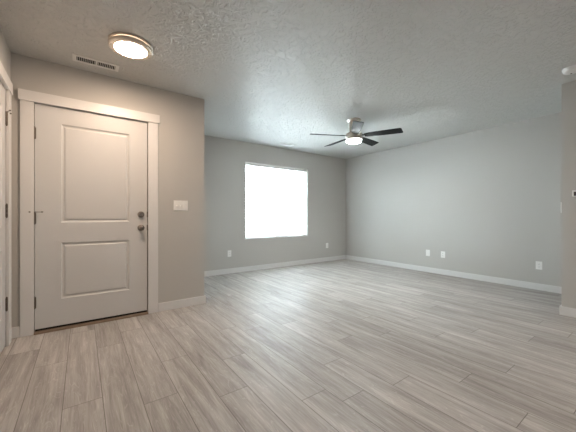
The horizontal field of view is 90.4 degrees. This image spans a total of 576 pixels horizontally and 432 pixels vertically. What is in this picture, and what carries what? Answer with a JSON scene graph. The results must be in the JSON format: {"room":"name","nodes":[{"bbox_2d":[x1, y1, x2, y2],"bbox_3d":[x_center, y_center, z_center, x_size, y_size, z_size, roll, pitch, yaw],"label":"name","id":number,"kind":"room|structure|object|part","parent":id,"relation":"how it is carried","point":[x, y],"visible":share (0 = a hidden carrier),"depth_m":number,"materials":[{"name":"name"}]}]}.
{"room":"empty living room","nodes":[
{"label":"empty living room","id":0,"kind":"room"},
{"bbox_2d":[0,29,10,345],"bbox_3d":[-0.420,-0.176,-0.380,0.140,2.450,6.874,0,0,-36],"label":"wall","id":1,"kind":"structure","parent":0,"point":[5,54],"depth_m":2.28,"materials":[{"name":"grey paint"}]},
{"bbox_2d":[0,82,11,353],"bbox_3d":[-2.039,0.013,2.007,0.102,2.044,0.806,0,0,-36],"label":"door","id":2,"kind":"structure","parent":1,"relation":"in","point":[3,113],"depth_m":2.23,"materials":[{"name":"grey paint"}]},
{"bbox_2d":[0,61,12,345],"bbox_3d":[-2.029,-0.028,1.990,0.024,2.153,1.000,0,0,-36],"label":"door frame","id":3,"kind":"structure","parent":1,"relation":"attached to","point":[4,78],"depth_m":2.30,"materials":[{"name":"white paint"}]},
{"bbox_2d":[11,53,203,331],"bbox_3d":[-1.780,-0.176,2.964,1.808,2.450,0.140,0,0,-36],"label":"wall","id":4,"kind":"structure","parent":0,"point":[181,126],"depth_m":3.17,"materials":[{"name":"grey paint"}]},
{"bbox_2d":[12,326,19,338],"bbox_3d":[-2.347,1.002,2.459,0.058,0.092,0.014,0,0,-36],"label":"baseboard","id":5,"kind":"structure","parent":4,"relation":"attached to","point":[15,330],"depth_m":2.46,"materials":[{"name":"white paint"}]},
{"bbox_2d":[29,103,147,330],"bbox_3d":[-1.889,0.013,2.789,0.957,2.031,0.111,0,0,-36],"label":"door","id":6,"kind":"structure","parent":4,"relation":"in","point":[91,214],"depth_m":2.78,"materials":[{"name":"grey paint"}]},
{"bbox_3d":[-1.544,0.124,3.011,0.066,0.066,0.067,0,0,-36],"label":"knob","id":7,"kind":"part","parent":6,"relation":"part of","materials":[{"name":"silver metal"}]},
{"bbox_2d":[18,88,159,336],"bbox_3d":[-1.868,-0.025,2.798,1.136,2.148,0.026,0,0,-36],"label":"door frame","id":8,"kind":"structure","parent":4,"relation":"attached to","point":[27,98],"depth_m":2.52,"materials":[{"name":"white paint"}]},
{"bbox_2d":[174,200,187,210],"bbox_3d":[-1.222,-0.120,3.264,0.158,0.114,0.026,0,0,-36],"label":"light switch","id":9,"kind":"object","parent":4,"relation":"attached to","point":[178,204],"visible":1,"depth_m":3.27,"materials":[{"name":"white plastic"}]},
{"bbox_2d":[158,295,205,311],"bbox_3d":[-1.205,1.002,3.284,0.530,0.092,0.014,0,0,-36],"label":"baseboard","id":10,"kind":"structure","parent":4,"relation":"attached to","point":[170,305],"depth_m":3.27,"materials":[{"name":"white paint"}]},
{"bbox_2d":[204,135,345,270],"bbox_3d":[-0.269,-0.176,5.881,4.297,2.450,0.140,0,0,-36],"label":"wall","id":11,"kind":"structure","parent":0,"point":[224,159],"depth_m":5.55,"materials":[{"name":"grey paint"}]},
{"bbox_2d":[204,255,345,276],"bbox_3d":[-0.224,1.002,5.819,4.057,0.092,0.014,0,0,-36],"label":"baseboard","id":12,"kind":"structure","parent":11,"relation":"attached to","point":[299,262],"depth_m":5.69,"materials":[{"name":"white paint"}]},
{"bbox_2d":[246,162,305,237],"bbox_3d":[-0.214,-0.296,5.880,1.483,1.446,0.072,0,0,-36],"label":"window blind","id":13,"kind":"object","parent":11,"relation":"attached to","point":[250,167],"visible":0.91,"depth_m":5.84,"materials":[{"name":"white plastic"}]},
{"bbox_3d":[-0.219,0.417,5.886,1.479,0.018,0.050,0,0,-36],"label":"rail","id":14,"kind":"part","parent":13,"relation":"part of","materials":[{"name":"white plastic"}]},
{"bbox_2d":[245,162,307,238],"bbox_3d":[-0.228,-0.293,5.900,1.531,1.472,0.147,0,0,-36],"label":"window","id":15,"kind":"structure","parent":11,"relation":"attached to","point":[274,171],"depth_m":6.02,"materials":[{"name":"white plastic"}]},
{"bbox_2d":[0,259,575,431],"bbox_3d":[1.510,1.149,1.984,6.039,0.200,10.850,0,0,-36],"label":"floor","id":16,"kind":"structure","parent":0,"point":[343,345],"depth_m":2.02,"materials":[{"name":"beige laminate"}]},
{"bbox_2d":[34,311,147,334],"bbox_3d":[-1.885,1.040,2.813,0.921,0.017,0.080,0,0,-36],"label":"threshold","id":17,"kind":"object","parent":16,"relation":"on","point":[142,313],"visible":0.86,"depth_m":2.75,"materials":[{"name":"brown"}]},
{"bbox_2d":[0,0,575,158],"bbox_3d":[1.504,-1.476,1.983,6.145,0.150,8.656,0,0,-36],"label":"ceiling","id":18,"kind":"structure","parent":0,"point":[265,72],"depth_m":2.50,"materials":[{"name":"grey paint"}]},
{"bbox_2d":[72,53,118,71],"bbox_3d":[-1.752,-1.397,2.615,0.352,0.010,0.128,0,0,-36],"label":"ceiling vent","id":19,"kind":"object","parent":18,"relation":"in","point":[82,59],"visible":1,"depth_m":2.61,"materials":[{"name":"white metal"}]},
{"bbox_2d":[108,32,152,60],"bbox_3d":[-1.282,-1.374,2.334,0.322,0.056,0.322,0,0,-36],"label":"ceiling light","id":20,"kind":"object","parent":18,"relation":"attached to","point":[127,45],"visible":1,"depth_m":2.28,"materials":[{"name":"white glass"}]},
{"bbox_2d":[280,142,294,145],"bbox_3d":[-0.018,-1.397,5.579,0.300,0.010,0.150,0,0,-36],"label":"ceiling vent","id":21,"kind":"object","parent":18,"relation":"in","point":[282,143],"visible":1,"depth_m":5.58,"materials":[{"name":"white metal"}]},
{"bbox_2d":[310,118,402,146],"bbox_3d":[0.954,-1.232,4.205,1.270,0.340,1.264,0,0,-36],"label":"ceiling fan","id":22,"kind":"object","parent":18,"relation":"hanging from","point":[354,136],"visible":1,"depth_m":4.07,"materials":[{"name":"silver metal"}]},
{"bbox_3d":[0.561,-1.163,4.100,0.515,0.006,0.137,0,13,-10],"label":"blade","id":23,"kind":"part","parent":22,"relation":"part of","materials":[{"name":"grey wood"}]},
{"bbox_3d":[0.772,-1.163,4.530,0.137,0.006,0.515,-15,7,-27],"label":"blade","id":24,"kind":"part","parent":22,"relation":"part of","materials":[{"name":"black wood"}]},
{"bbox_3d":[0.905,-1.163,3.767,0.137,0.006,0.515,13,2,8],"label":"blade","id":25,"kind":"part","parent":22,"relation":"part of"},
{"bbox_3d":[1.246,-1.163,4.463,0.515,0.006,0.137,0,-13,-46],"label":"blade","id":26,"kind":"part","parent":22,"relation":"part of","materials":[{"name":"black wood"}]},
{"bbox_3d":[1.329,-1.163,3.991,0.515,0.006,0.137,0,-13,26],"label":"blade","id":27,"kind":"part","parent":22,"relation":"part of","materials":[{"name":"black wood"}]},
{"bbox_2d":[562,65,575,74],"bbox_3d":[2.693,-1.379,2.708,0.142,0.046,0.142,0,0,-36],"label":"smoke detector","id":28,"kind":"object","parent":18,"relation":"attached to","point":[571,69],"visible":1,"depth_m":2.69,"materials":[{"name":"white plastic"}]},
{"bbox_2d":[346,112,561,286],"bbox_3d":[2.699,-0.176,5.338,0.120,2.450,4.214,0,0,-36],"label":"wall","id":29,"kind":"structure","parent":0,"point":[490,199],"depth_m":4.78,"materials":[{"name":"grey paint"}]},
{"bbox_2d":[346,255,575,317],"bbox_3d":[3.378,1.002,3.327,1.132,0.092,8.242,0,0,-36],"label":"baseboard","id":30,"kind":"structure","parent":29,"relation":"attached to","point":[549,288],"depth_m":4.61,"materials":[{"name":"white paint"}]},
{"bbox_2d":[536,261,541,269],"bbox_3d":[3.552,0.701,4.047,0.008,0.115,0.071,0,0,-36],"label":"wall outlet","id":31,"kind":"object","parent":29,"relation":"attached to","point":[538,263],"visible":1,"depth_m":4.04,"materials":[{"name":"white plastic"}]},
{"bbox_2d":[562,80,575,308],"bbox_3d":[4.655,-0.176,1.672,1.238,2.450,4.263,0,0,-36],"label":"wall","id":32,"kind":"structure","parent":0,"point":[568,89],"depth_m":2.99,"materials":[{"name":"grey paint"}]},
{"label":"outside","id":33,"kind":"structure","parent":0,"visible":0},
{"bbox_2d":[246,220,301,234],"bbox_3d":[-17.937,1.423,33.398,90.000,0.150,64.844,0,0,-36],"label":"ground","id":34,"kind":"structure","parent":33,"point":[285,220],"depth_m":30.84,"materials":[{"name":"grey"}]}
]}

